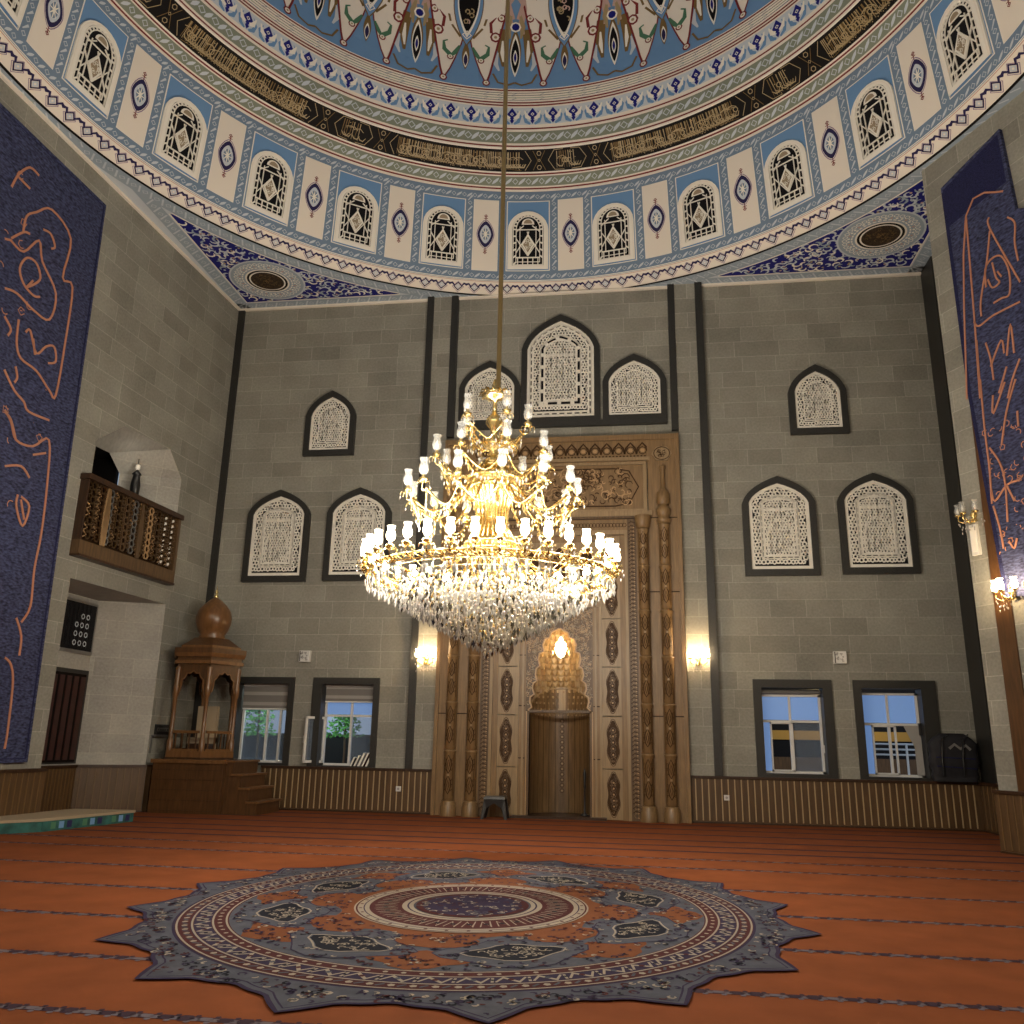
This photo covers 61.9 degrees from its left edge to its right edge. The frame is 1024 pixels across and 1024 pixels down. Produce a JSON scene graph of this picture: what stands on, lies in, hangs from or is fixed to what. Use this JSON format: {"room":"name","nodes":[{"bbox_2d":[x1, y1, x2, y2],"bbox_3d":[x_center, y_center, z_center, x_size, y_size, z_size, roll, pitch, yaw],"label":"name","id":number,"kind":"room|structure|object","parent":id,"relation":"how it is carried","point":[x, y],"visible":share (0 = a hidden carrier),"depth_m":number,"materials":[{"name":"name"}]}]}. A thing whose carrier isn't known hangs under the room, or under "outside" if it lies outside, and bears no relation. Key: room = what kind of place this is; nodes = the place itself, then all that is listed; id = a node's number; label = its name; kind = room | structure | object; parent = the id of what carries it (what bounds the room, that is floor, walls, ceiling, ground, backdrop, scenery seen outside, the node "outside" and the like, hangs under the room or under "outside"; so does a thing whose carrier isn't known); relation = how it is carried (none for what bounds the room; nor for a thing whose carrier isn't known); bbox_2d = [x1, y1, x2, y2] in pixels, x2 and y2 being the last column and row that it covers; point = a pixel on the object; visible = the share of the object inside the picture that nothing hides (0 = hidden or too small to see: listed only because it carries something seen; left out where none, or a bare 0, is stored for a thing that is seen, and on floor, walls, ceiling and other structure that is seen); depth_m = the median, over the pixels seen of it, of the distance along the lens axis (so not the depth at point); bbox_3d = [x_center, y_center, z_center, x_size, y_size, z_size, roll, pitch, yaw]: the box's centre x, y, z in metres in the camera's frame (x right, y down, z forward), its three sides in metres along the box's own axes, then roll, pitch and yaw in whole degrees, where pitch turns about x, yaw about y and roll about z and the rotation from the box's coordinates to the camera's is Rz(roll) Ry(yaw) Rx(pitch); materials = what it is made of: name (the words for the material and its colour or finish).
{"room":"mosque","nodes":[
{"label":"mosque","id":0,"kind":"room"},
{"bbox_2d":[0,78,238,807],"bbox_3d":[-10.154,-2.499,8.432,3.300,11.690,24.000,-1,-15,8],"label":"wall","id":1,"kind":"structure","parent":0,"point":[155,388],"depth_m":17.25,"materials":[{"name":"stone"}]},
{"bbox_2d":[0,768,47,815],"bbox_3d":[-8.672,3.422,9.498,0.140,0.880,9.572,-2,-15,11],"label":"baseboard","id":2,"kind":"structure","parent":1,"relation":"attached to","point":[21,790],"depth_m":13.58,"materials":[{"name":"brown wood"}]},
{"bbox_2d":[0,103,105,762],"bbox_3d":[-8.182,-1.454,13.012,0.085,10.250,4.451,-2,-15,11],"label":"calligraphy panel","id":3,"kind":"object","parent":1,"relation":"attached to","point":[52,223],"visible":1,"depth_m":14.13,"materials":[{"name":"blue"}]},
{"bbox_2d":[40,765,77,811],"bbox_3d":[-8.399,4.975,15.193,0.140,0.880,1.920,-1,-15,8],"label":"baseboard","id":4,"kind":"structure","parent":1,"relation":"attached to","point":[57,793],"depth_m":15.61,"materials":[{"name":"brown wood"}]},
{"bbox_2d":[41,667,88,765],"bbox_3d":[-8.339,3.796,15.854,0.080,1.755,1.220,-1,-15,8],"label":"door","id":5,"kind":"structure","parent":1,"relation":"in","point":[70,685],"depth_m":15.90,"materials":[{"name":"wood"}]},
{"bbox_2d":[59,597,98,655],"bbox_3d":[-8.324,2.175,16.287,0.051,1.000,1.200,-1,-15,8],"label":"board","id":6,"kind":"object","parent":1,"relation":"in","point":[80,618],"depth_m":16.35,"materials":[{"name":"black metal"}]},
{"bbox_2d":[70,764,146,811],"bbox_3d":[-7.746,5.314,16.393,1.255,0.880,0.140,11,-18,-32],"label":"baseboard","id":7,"kind":"structure","parent":1,"relation":"attached to","point":[117,787],"depth_m":16.37,"materials":[{"name":"brown wood"}]},
{"bbox_2d":[69,473,183,585],"bbox_3d":[-7.373,0.418,16.542,0.210,1.500,3.020,-2,-15,11],"label":"balcony balustrade","id":8,"kind":"object","parent":1,"relation":"attached to","point":[115,527],"visible":1,"depth_m":16.29,"materials":[{"name":"brown wood"}]},
{"bbox_2d":[130,460,141,494],"bbox_3d":[-7.760,-0.628,17.603,0.185,0.980,0.185,-8,-18,30],"label":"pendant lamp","id":9,"kind":"object","parent":1,"relation":"hanging from","point":[135,484],"visible":0.78,"depth_m":17.54,"materials":[{"name":"black metal"}]},
{"bbox_2d":[141,764,152,811],"bbox_3d":[-7.053,5.623,17.481,0.140,0.880,1.410,-2,-15,11],"label":"baseboard","id":10,"kind":"structure","parent":1,"relation":"attached to","point":[146,792],"depth_m":16.82,"materials":[{"name":"brown wood"}]},
{"bbox_2d":[149,724,168,752],"bbox_3d":[-7.142,4.599,17.303,0.100,0.560,0.505,-2,-15,11],"label":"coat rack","id":11,"kind":"object","parent":1,"relation":"attached to","point":[160,730],"visible":1,"depth_m":17.28,"materials":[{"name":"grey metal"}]},
{"bbox_2d":[0,71,920,311],"bbox_3d":[-1.129,-8.274,8.717,17.350,0.050,24.000,-1,-15,8],"label":"trim","id":12,"kind":"structure","parent":1,"relation":"attached to","point":[3,77],"depth_m":19.38,"materials":[{"name":"white"}]},
{"bbox_2d":[0,810,1023,1023],"bbox_3d":[-0.606,2.963,5.566,19.000,0.003,24.020,-1,-15,8],"label":"floor","id":13,"kind":"structure","parent":0,"point":[914,926],"depth_m":8.01,"materials":[{"name":"carpet"}]},
{"bbox_2d":[0,809,135,833],"bbox_3d":[-7.256,4.914,13.570,1.173,0.190,2.550,-1,-15,8],"label":"platform","id":14,"kind":"object","parent":13,"relation":"on","point":[45,821],"visible":1,"depth_m":13.40,"materials":[{"name":"beige"}]},
{"bbox_2d":[147,585,281,815],"bbox_3d":[-5.950,3.753,17.615,2.441,4.600,1.460,-1,-15,8],"label":"pulpit","id":15,"kind":"object","parent":13,"relation":"on","point":[200,777],"visible":1,"depth_m":16.97,"materials":[{"name":"brown wood"}]},
{"bbox_2d":[94,857,820,1022],"bbox_3d":[-0.351,3.511,7.619,5.981,0.008,6.768,-1,-15,8],"label":"round rug","id":16,"kind":"object","parent":13,"relation":"on","point":[487,941],"visible":1,"depth_m":6.41,"materials":[{"name":"grey carpet"}]},
{"bbox_2d":[480,795,509,819],"bbox_3d":[-0.325,5.768,16.659,0.520,0.420,0.420,-1,-15,8],"label":"step stool","id":17,"kind":"object","parent":13,"relation":"on","point":[500,801],"visible":1,"depth_m":16.51,"materials":[{"name":"black plastic"}]},
{"bbox_2d":[430,433,691,823],"bbox_3d":[1.036,2.288,18.191,5.160,7.990,1.166,-1,-15,8],"label":"mihrab","id":18,"kind":"object","parent":13,"relation":"on","point":[554,728],"visible":0.76,"depth_m":17.69,"materials":[{"name":"brown wood"}]},
{"bbox_2d":[530,629,589,715],"bbox_3d":[1.047,3.394,18.125,1.319,1.816,0.662,-1,-15,8],"label":"hood","id":19,"kind":"object","parent":18,"relation":"attached to","point":[559,685],"depth_m":18.25,"materials":[{"name":"brown wood"}]},
{"bbox_2d":[552,637,569,657],"bbox_3d":[1.030,2.623,17.956,0.388,0.900,0.388,-1,-15,8],"label":"hanging lamp","id":20,"kind":"object","parent":18,"relation":"hanging from","point":[560,648],"visible":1,"depth_m":17.81,"materials":[{"name":"white glass"}]},
{"bbox_2d":[580,769,588,815],"bbox_3d":[1.466,5.651,17.208,0.166,0.900,0.166,-8,-18,30],"label":"microphone stand","id":21,"kind":"object","parent":18,"relation":"on","point":[584,771],"visible":1,"depth_m":17.19,"materials":[{"name":"black plastic"}]},
{"bbox_2d":[0,0,1023,281],"bbox_3d":[-0.039,-8.584,12.781,15.700,2.290,15.700,-1,-15,8],"label":"window band","id":22,"kind":"structure","parent":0,"point":[909,60],"depth_m":17.91,"materials":[{"name":"blue"}]},
{"bbox_2d":[0,0,28,27],"bbox_3d":[-7.725,-8.465,13.182,0.209,1.457,0.960,0,-15,3],"label":"window","id":23,"kind":"structure","parent":22,"relation":"in","point":[16,9],"depth_m":13.37,"materials":[{"name":"white"}]},
{"bbox_2d":[64,20,120,116],"bbox_3d":[-7.355,-7.941,15.086,0.209,1.457,0.960,-4,-16,18],"label":"window","id":24,"kind":"structure","parent":22,"relation":"in","point":[94,64],"depth_m":15.06,"materials":[{"name":"white"}]},
{"bbox_2d":[154,97,206,180],"bbox_3d":[-6.487,-7.450,16.830,0.209,1.457,0.960,-9,-18,32],"label":"window","id":25,"kind":"structure","parent":22,"relation":"in","point":[181,139],"depth_m":16.81,"materials":[{"name":"white"}]},
{"bbox_2d":[244,151,292,223],"bbox_3d":[-5.179,-7.026,18.295,0.960,1.457,0.209,14,-20,-40],"label":"window","id":26,"kind":"structure","parent":22,"relation":"in","point":[270,180],"depth_m":18.28,"materials":[{"name":"white"}]},
{"bbox_2d":[333,186,378,251],"bbox_3d":[-3.522,-6.699,19.382,0.960,1.457,0.209,9,-17,-26],"label":"window","id":27,"kind":"structure","parent":22,"relation":"in","point":[357,211],"depth_m":19.37,"materials":[{"name":"white"}]},
{"bbox_2d":[420,206,463,266],"bbox_3d":[-1.627,-6.490,20.016,0.960,1.457,0.209,4,-16,-11],"label":"window","id":28,"kind":"structure","parent":22,"relation":"in","point":[442,230],"depth_m":20.00,"materials":[{"name":"white"}]},
{"bbox_2d":[0,29,1023,294],"bbox_3d":[-0.062,-7.378,12.453,16.300,0.210,16.300,-1,-15,8],"label":"trim","id":29,"kind":"structure","parent":22,"relation":"attached to","point":[12,59],"depth_m":17.07,"materials":[{"name":"white paint"}]},
{"bbox_2d":[109,0,925,189],"bbox_3d":[-0.014,-9.867,13.130,15.200,0.370,15.200,-1,-15,8],"label":"trim","id":30,"kind":"structure","parent":22,"relation":"attached to","point":[132,10],"depth_m":18.63,"materials":[{"name":"white paint"}]},
{"bbox_2d":[136,0,898,172],"bbox_3d":[-0.007,-10.227,13.228,14.900,0.383,14.900,-1,-15,8],"label":"trim","id":31,"kind":"structure","parent":22,"relation":"attached to","point":[171,15],"depth_m":18.67,"materials":[{"name":"black paint"}]},
{"bbox_2d":[177,0,857,147],"bbox_3d":[0.001,-10.663,13.346,14.100,0.520,14.100,-1,-15,8],"label":"trim","id":32,"kind":"structure","parent":22,"relation":"attached to","point":[278,67],"depth_m":18.93,"materials":[{"name":"white paint"}]},
{"bbox_2d":[242,0,793,103],"bbox_3d":[0.021,-11.666,13.619,13.800,0.380,13.800,-1,-15,8],"label":"trim","id":33,"kind":"structure","parent":22,"relation":"attached to","point":[265,9],"depth_m":19.48,"materials":[{"name":"white paint"}]},
{"bbox_2d":[208,0,827,126],"bbox_3d":[0.011,-11.198,13.492,13.940,0.590,13.940,-1,-15,8],"label":"trim","id":34,"kind":"structure","parent":22,"relation":"attached to","point":[360,84],"depth_m":19.23,"materials":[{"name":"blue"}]},
{"bbox_2d":[507,211,547,268],"bbox_3d":[0.376,-6.413,20.154,0.960,1.457,0.209,0,-15,3],"label":"window","id":35,"kind":"structure","parent":22,"relation":"in","point":[527,248],"depth_m":20.14,"materials":[{"name":"white"}]},
{"bbox_2d":[593,203,634,264],"bbox_3d":[2.351,-6.475,19.788,0.960,1.457,0.209,-4,-16,18],"label":"window","id":36,"kind":"structure","parent":22,"relation":"in","point":[613,224],"depth_m":19.78,"materials":[{"name":"white"}]},
{"bbox_2d":[678,180,722,247],"bbox_3d":[4.162,-6.670,18.941,0.960,1.457,0.209,-9,-18,32],"label":"window","id":37,"kind":"structure","parent":22,"relation":"in","point":[699,205],"depth_m":18.93,"materials":[{"name":"white"}]},
{"bbox_2d":[764,140,812,216],"bbox_3d":[5.687,-6.986,17.671,0.209,1.457,0.960,14,-20,-40],"label":"window","id":38,"kind":"structure","parent":22,"relation":"in","point":[786,169],"depth_m":17.66,"materials":[{"name":"white"}]},
{"bbox_2d":[851,80,902,167],"bbox_3d":[6.821,-7.401,16.066,0.209,1.457,0.960,9,-17,-26],"label":"window","id":39,"kind":"structure","parent":22,"relation":"in","point":[875,121],"depth_m":16.04,"materials":[{"name":"white"}]},
{"bbox_2d":[936,0,992,96],"bbox_3d":[7.488,-7.886,14.234,0.209,1.457,0.960,4,-16,-11],"label":"window","id":40,"kind":"structure","parent":22,"relation":"in","point":[962,40],"depth_m":14.22,"materials":[{"name":"white"}]},
{"bbox_2d":[0,62,1023,308],"bbox_3d":[-0.808,-8.283,8.741,17.976,0.018,24.130,-1,-15,8],"label":"ceiling","id":41,"kind":"structure","parent":0,"point":[888,232],"depth_m":18.42,"materials":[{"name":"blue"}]},
{"bbox_2d":[266,0,770,88],"bbox_3d":[0.088,-15.154,14.567,13.700,6.850,13.700,-1,-15,8],"label":"ceiling","id":42,"kind":"structure","parent":0,"point":[553,43],"depth_m":20.09,"materials":[{"name":"blue paint"}]},
{"bbox_2d":[356,0,624,659],"bbox_3d":[-0.083,-8.349,12.723,3.188,20.895,3.188,10,-17,-29],"label":"crystal chandelier","id":43,"kind":"object","parent":42,"relation":"hanging from","point":[492,490],"visible":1,"depth_m":9.80,"materials":[{"name":"gold metal"}]},
{"bbox_2d":[364,555,615,659],"bbox_3d":[-0.265,1.269,10.121,2.999,0.964,2.979,-1,-15,8],"label":"crystal","id":44,"kind":"object","parent":43,"relation":"on","point":[494,624],"depth_m":9.52,"materials":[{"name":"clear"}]},
{"bbox_2d":[368,545,611,631],"bbox_3d":[-0.265,1.073,10.161,2.920,0.731,2.920,-1,-15,8],"label":"crystal","id":45,"kind":"object","parent":43,"relation":"on","point":[441,607],"depth_m":9.44,"materials":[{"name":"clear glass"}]},
{"bbox_2d":[208,276,980,810],"bbox_3d":[1.091,0.514,18.715,16.030,11.690,0.320,-1,-15,8],"label":"wall","id":46,"kind":"structure","parent":0,"point":[870,333],"depth_m":18.74,"materials":[{"name":"stone"}]},
{"bbox_2d":[190,310,245,736],"bbox_3d":[-6.785,0.185,19.742,0.160,10.810,0.060,-1,-15,8],"label":"trim","id":47,"kind":"structure","parent":46,"relation":"attached to","point":[241,314],"depth_m":20.00,"materials":[{"name":"stone"}]},
{"bbox_2d":[233,677,295,765],"bbox_3d":[-5.391,4.527,18.515,1.400,1.840,0.358,-1,-15,8],"label":"window","id":48,"kind":"structure","parent":46,"relation":"in","point":[257,680],"depth_m":18.46,"materials":[{"name":"stone"}]},
{"bbox_2d":[242,684,288,709],"bbox_3d":[-5.368,4.038,18.671,1.080,0.554,0.066,-1,-15,8],"label":"window blind","id":49,"kind":"object","parent":48,"relation":"attached to","point":[256,696],"visible":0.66,"depth_m":18.68,"materials":[{"name":"grey fabric"}]},
{"bbox_2d":[241,490,310,581],"bbox_3d":[-5.339,0.530,19.423,1.500,2.150,0.090,-1,-15,8],"label":"window","id":50,"kind":"structure","parent":46,"relation":"in","point":[276,546],"depth_m":19.38,"materials":[{"name":"stone"}]},
{"bbox_2d":[299,650,311,661],"bbox_3d":[-4.508,3.143,18.584,0.240,0.240,0.092,-1,-15,8],"label":"wall speaker","id":51,"kind":"object","parent":46,"relation":"attached to","point":[304,656],"visible":1,"depth_m":18.54,"materials":[{"name":"white plastic"}]},
{"bbox_2d":[299,651,307,660],"bbox_3d":[-4.531,3.131,18.543,0.187,0.220,0.001,-1,-15,8],"label":"grille","id":52,"kind":"object","parent":51,"relation":"attached to","point":[302,657],"depth_m":18.55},
{"bbox_2d":[302,390,356,456],"bbox_3d":[-4.249,-2.084,19.984,1.220,1.610,0.090,-1,-15,8],"label":"window","id":53,"kind":"structure","parent":46,"relation":"in","point":[330,422],"depth_m":19.94,"materials":[{"name":"stone"}]},
{"bbox_2d":[302,677,379,767],"bbox_3d":[-3.601,4.470,18.179,1.560,1.840,0.521,-1,-15,8],"label":"window","id":54,"kind":"structure","parent":46,"relation":"in","point":[354,709],"depth_m":18.23,"materials":[{"name":"stone"}]},
{"bbox_2d":[325,685,372,702],"bbox_3d":[-3.495,3.921,18.433,1.100,0.384,0.066,-1,-15,8],"label":"window blind","id":55,"kind":"object","parent":54,"relation":"attached to","point":[334,693],"visible":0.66,"depth_m":18.44,"materials":[{"name":"grey fabric"}]},
{"bbox_2d":[261,765,431,814],"bbox_3d":[-3.463,5.750,17.693,3.700,0.880,0.140,-1,-15,8],"label":"wainscoting","id":56,"kind":"structure","parent":46,"relation":"attached to","point":[302,788],"depth_m":17.64,"materials":[{"name":"brown wood"}]},
{"bbox_2d":[349,757,356,765],"bbox_3d":[-3.342,5.262,17.965,0.122,0.201,0.143,-1,-15,8],"label":"book","id":57,"kind":"object","parent":46,"relation":"on","point":[354,758],"visible":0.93,"depth_m":17.91,"materials":[{"name":"white paper"}]},
{"bbox_2d":[322,487,391,580],"bbox_3d":[-3.457,0.486,19.164,1.500,2.150,0.090,-1,-15,8],"label":"window","id":58,"kind":"structure","parent":46,"relation":"in","point":[357,513],"depth_m":19.18,"materials":[{"name":"stone"}]},
{"bbox_2d":[353,755,361,765],"bbox_3d":[-3.250,5.243,17.957,0.139,0.238,0.143,-1,-15,8],"label":"book","id":59,"kind":"object","parent":46,"relation":"on","point":[359,756],"visible":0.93,"depth_m":17.90,"materials":[{"name":"grey paper"}]},
{"bbox_2d":[357,753,366,765],"bbox_3d":[-3.153,5.215,17.950,0.163,0.292,0.143,-1,-15,8],"label":"book","id":60,"kind":"object","parent":46,"relation":"on","point":[364,754],"visible":0.89,"depth_m":17.90,"materials":[{"name":"white paper"}]},
{"bbox_2d":[361,753,368,765],"bbox_3d":[-3.069,5.213,17.939,0.163,0.292,0.143,-1,-15,8],"label":"book","id":61,"kind":"object","parent":46,"relation":"on","point":[367,755],"visible":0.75,"depth_m":17.88,"materials":[{"name":"white paper"}]},
{"bbox_2d":[405,296,434,768],"bbox_3d":[-2.024,0.084,19.031,0.150,10.810,0.160,-1,-15,8],"label":"trim","id":62,"kind":"structure","parent":46,"relation":"attached to","point":[430,307],"depth_m":19.00,"materials":[{"name":"stone"}]},
{"bbox_2d":[415,648,435,671],"bbox_3d":[-1.837,3.139,18.012,0.454,0.484,0.327,-1,-15,8],"label":"wall sconce","id":63,"kind":"object","parent":46,"relation":"attached to","point":[424,654],"visible":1,"depth_m":17.98,"materials":[{"name":"white glass"}]},
{"bbox_2d":[446,296,459,437],"bbox_3d":[-1.375,-3.421,19.916,0.160,3.560,0.130,-1,-15,8],"label":"trim","id":64,"kind":"structure","parent":46,"relation":"attached to","point":[450,430],"depth_m":19.84,"materials":[{"name":"stone"}]},
{"bbox_2d":[458,361,520,423],"bbox_3d":[-0.514,-2.727,19.622,1.420,1.600,0.090,-1,-15,8],"label":"window","id":65,"kind":"structure","parent":46,"relation":"in","point":[484,375],"depth_m":19.61,"materials":[{"name":"stone"}]},
{"bbox_2d":[520,314,599,421],"bbox_3d":[1.111,-3.297,19.544,1.800,2.680,0.090,-1,-15,8],"label":"window","id":66,"kind":"structure","parent":46,"relation":"in","point":[560,359],"depth_m":19.50,"materials":[{"name":"stone"}]},
{"bbox_2d":[457,417,666,430],"bbox_3d":[1.093,-1.970,19.167,4.720,0.120,0.120,-1,-15,8],"label":"trim","id":67,"kind":"structure","parent":46,"relation":"attached to","point":[663,420],"depth_m":19.05,"materials":[{"name":"stone"}]},
{"bbox_2d":[412,284,714,775],"bbox_3d":[1.070,0.034,18.630,6.090,10.810,0.100,-1,-15,8],"label":"pilasters","id":68,"kind":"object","parent":46,"relation":"attached to","point":[692,511],"depth_m":18.27,"materials":[{"name":"stone"}]},
{"bbox_2d":[602,354,667,418],"bbox_3d":[2.749,-2.807,19.174,1.420,1.600,0.090,-1,-15,8],"label":"window","id":69,"kind":"structure","parent":46,"relation":"in","point":[634,386],"depth_m":19.15,"materials":[{"name":"stone"}]},
{"bbox_2d":[667,284,678,430],"bbox_3d":[3.621,-3.513,19.221,0.150,3.560,0.130,-1,-15,8],"label":"trim","id":70,"kind":"structure","parent":46,"relation":"attached to","point":[670,287],"depth_m":19.14,"materials":[{"name":"stone"}]},
{"bbox_2d":[687,648,709,672],"bbox_3d":[3.769,3.016,17.237,0.454,0.484,0.327,-1,-15,8],"label":"wall sconce","id":71,"kind":"object","parent":46,"relation":"attached to","point":[707,654],"visible":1,"depth_m":17.20,"materials":[{"name":"white glass"}]},
{"bbox_2d":[694,282,722,775],"bbox_3d":[4.161,-0.031,18.171,0.160,10.810,0.160,-1,-15,8],"label":"trim","id":72,"kind":"structure","parent":46,"relation":"attached to","point":[712,624],"depth_m":17.93,"materials":[{"name":"stone"}]},
{"bbox_2d":[742,476,820,575],"bbox_3d":[5.620,0.279,17.912,1.500,2.150,0.090,-1,-15,8],"label":"window","id":73,"kind":"structure","parent":46,"relation":"in","point":[780,530],"depth_m":17.87,"materials":[{"name":"stone"}]},
{"bbox_2d":[752,679,838,778],"bbox_3d":[5.601,4.303,16.988,1.520,1.880,0.350,-1,-15,8],"label":"window","id":74,"kind":"structure","parent":46,"relation":"in","point":[769,709],"depth_m":17.03,"materials":[{"name":"stone"}]},
{"bbox_2d":[761,689,820,694],"bbox_3d":[5.615,3.638,17.247,1.180,0.090,0.090,-1,-15,8],"label":"window blind","id":75,"kind":"object","parent":74,"relation":"attached to","point":[763,691],"visible":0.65,"depth_m":17.21,"materials":[{"name":"grey fabric"}]},
{"bbox_2d":[787,364,849,435],"bbox_3d":[6.628,-2.450,18.516,1.220,1.610,0.090,-1,-15,8],"label":"window","id":76,"kind":"structure","parent":46,"relation":"in","point":[817,398],"depth_m":18.48,"materials":[{"name":"stone"}]},
{"bbox_2d":[690,775,985,831],"bbox_3d":[6.168,5.572,16.353,5.350,0.880,0.140,-1,-15,8],"label":"wainscoting","id":77,"kind":"structure","parent":46,"relation":"attached to","point":[782,801],"depth_m":16.31,"materials":[{"name":"brown wood"}]},
{"bbox_2d":[927,733,979,781],"bbox_3d":[8.372,4.652,16.170,0.923,0.880,0.323,-1,-15,8],"label":"duffel bag","id":78,"kind":"object","parent":77,"relation":"on","point":[952,757],"visible":1,"depth_m":16.08,"materials":[{"name":"black fabric"}]},
{"bbox_2d":[936,743,976,769],"bbox_3d":[8.356,4.595,16.065,0.701,0.475,0.001,-1,-15,8],"label":"print","id":79,"kind":"object","parent":78,"relation":"attached to","point":[954,744],"depth_m":16.07},
{"bbox_2d":[833,651,846,663],"bbox_3d":[6.554,2.909,17.054,0.240,0.240,0.092,-1,-15,8],"label":"wall speaker","id":80,"kind":"object","parent":46,"relation":"attached to","point":[839,657],"visible":1,"depth_m":17.01,"materials":[{"name":"white plastic"}]},
{"bbox_2d":[834,652,844,662],"bbox_3d":[6.531,2.897,17.012,0.187,0.220,0.001,-1,-15,8],"label":"grille","id":81,"kind":"object","parent":80,"relation":"attached to","point":[837,653],"depth_m":17.01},
{"bbox_2d":[837,473,920,574],"bbox_3d":[7.546,0.224,17.649,1.500,2.150,0.090,-1,-15,8],"label":"window","id":82,"kind":"structure","parent":46,"relation":"in","point":[877,522],"depth_m":17.61,"materials":[{"name":"stone"}]},
{"bbox_2d":[852,680,940,780],"bbox_3d":[7.522,4.268,16.721,1.540,1.880,0.350,-1,-15,8],"label":"window","id":83,"kind":"structure","parent":46,"relation":"in","point":[872,710],"depth_m":16.79,"materials":[{"name":"stone"}]},
{"bbox_2d":[904,726,924,775],"bbox_3d":[7.840,4.648,16.628,0.320,0.930,0.020,-1,-15,8],"label":"window curtain","id":84,"kind":"object","parent":83,"relation":"hanging from","point":[912,731],"visible":1,"depth_m":16.64,"materials":[{"name":"grey fabric"}]},
{"bbox_2d":[921,256,997,783],"bbox_3d":[8.789,-0.156,15.706,0.130,11.690,3.660,-1,-15,8],"label":"trim","id":85,"kind":"structure","parent":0,"point":[988,773],"depth_m":17.02,"materials":[{"name":"stone"}]},
{"bbox_2d":[978,782,998,834],"bbox_3d":[8.578,5.049,14.260,0.140,0.880,3.450,-1,-15,8],"label":"baseboard","id":86,"kind":"structure","parent":85,"relation":"attached to","point":[988,799],"depth_m":15.60,"materials":[{"name":"brown wood"}]},
{"bbox_2d":[922,91,1023,790],"bbox_3d":[7.330,-3.307,4.218,2.680,11.690,20.340,-1,-15,8],"label":"wall pier","id":87,"kind":"object","parent":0,"point":[1010,118],"visible":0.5,"depth_m":13.92,"materials":[{"name":"stone"}]},
{"bbox_2d":[955,503,984,534],"bbox_3d":[7.324,0.088,13.687,0.327,0.484,0.454,6,-16,-18],"label":"wall sconce","id":88,"kind":"object","parent":87,"relation":"attached to","point":[973,514],"visible":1,"depth_m":13.67,"materials":[{"name":"gold metal"}]},
{"bbox_2d":[969,524,981,555],"bbox_3d":[7.410,0.446,13.651,0.060,0.500,0.140,6,-16,-18],"label":"speaker","id":89,"kind":"object","parent":87,"relation":"attached to","point":[974,534],"visible":1,"depth_m":13.62,"materials":[{"name":"white plastic"}]},
{"bbox_2d":[941,129,1023,596],"bbox_3d":[7.888,-2.504,13.155,0.094,7.750,2.214,6,-16,-19],"label":"calligraphy panel","id":90,"kind":"object","parent":87,"relation":"attached to","point":[984,221],"visible":0.99,"depth_m":13.67,"materials":[{"name":"blue"}]},
{"bbox_2d":[991,576,1023,612],"bbox_3d":[7.415,1.242,12.779,0.327,0.484,0.454,6,-16,-18],"label":"wall sconce","id":91,"kind":"object","parent":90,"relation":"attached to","point":[997,585],"visible":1,"depth_m":12.75,"materials":[{"name":"white glass"}]},
{"bbox_2d":[971,416,1023,791],"bbox_3d":[7.521,1.147,13.133,0.030,6.020,0.300,6,-16,-18],"label":"trim","id":92,"kind":"structure","parent":87,"relation":"attached to","point":[1010,659],"depth_m":12.84,"materials":[{"name":"brown wood"}]},
{"bbox_2d":[992,790,1023,855],"bbox_3d":[7.864,4.134,10.942,0.140,0.880,3.800,6,-16,-18],"label":"baseboard","id":93,"kind":"object","parent":87,"relation":"attached to","point":[1009,804],"visible":1,"depth_m":12.45,"materials":[{"name":"brown wood"}]},
{"label":"outside","id":94,"kind":"structure","parent":0,"visible":0},
{"bbox_3d":[3.723,11.954,36.228,60.000,0.100,39.500,-1,-15,8],"label":"ground","id":95,"kind":"structure","parent":94,"visible":0},
{"bbox_2d":[244,710,276,759],"bbox_3d":[-6.080,5.741,20.197,0.982,3.116,0.934,-9,-18,32],"label":"tree","id":96,"kind":"object","parent":95,"relation":"on","point":[253,726],"visible":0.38,"depth_m":20.28,"materials":[{"name":"green plant"}]},
{"bbox_2d":[241,733,283,759],"bbox_3d":[-5.825,6.494,20.939,1.960,2.060,0.460,-1,-15,8],"label":"planter box","id":97,"kind":"object","parent":95,"relation":"on","point":[249,742],"visible":0.14,"depth_m":20.97,"materials":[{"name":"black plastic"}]},
{"bbox_2d":[326,714,363,762],"bbox_3d":[-3.982,5.701,19.899,0.930,3.114,0.890,-11,-19,37],"label":"tree","id":98,"kind":"object","parent":95,"relation":"on","point":[345,722],"visible":0.35,"depth_m":19.98,"materials":[{"name":"green plant"}]},
{"bbox_2d":[324,734,369,762],"bbox_3d":[-3.647,6.453,20.636,1.960,2.060,0.460,-1,-15,8],"label":"planter box","id":99,"kind":"object","parent":95,"relation":"on","point":[334,745],"visible":0.18,"depth_m":20.68,"materials":[{"name":"black plastic"}]},
{"bbox_2d":[770,689,917,774],"bbox_3d":[12.835,7.662,29.707,12.000,5.100,0.500,-1,-15,8],"label":"building","id":100,"kind":"structure","parent":95,"relation":"on","point":[807,746],"depth_m":29.65,"materials":[{"name":"black"}]},
{"bbox_2d":[873,743,915,774],"bbox_3d":[8.856,5.975,18.025,3.600,2.079,0.045,-1,-15,8],"label":"fence rail","id":101,"kind":"object","parent":95,"relation":"on","point":[906,749],"visible":0.05,"depth_m":18.31,"materials":[{"name":"white metal"}]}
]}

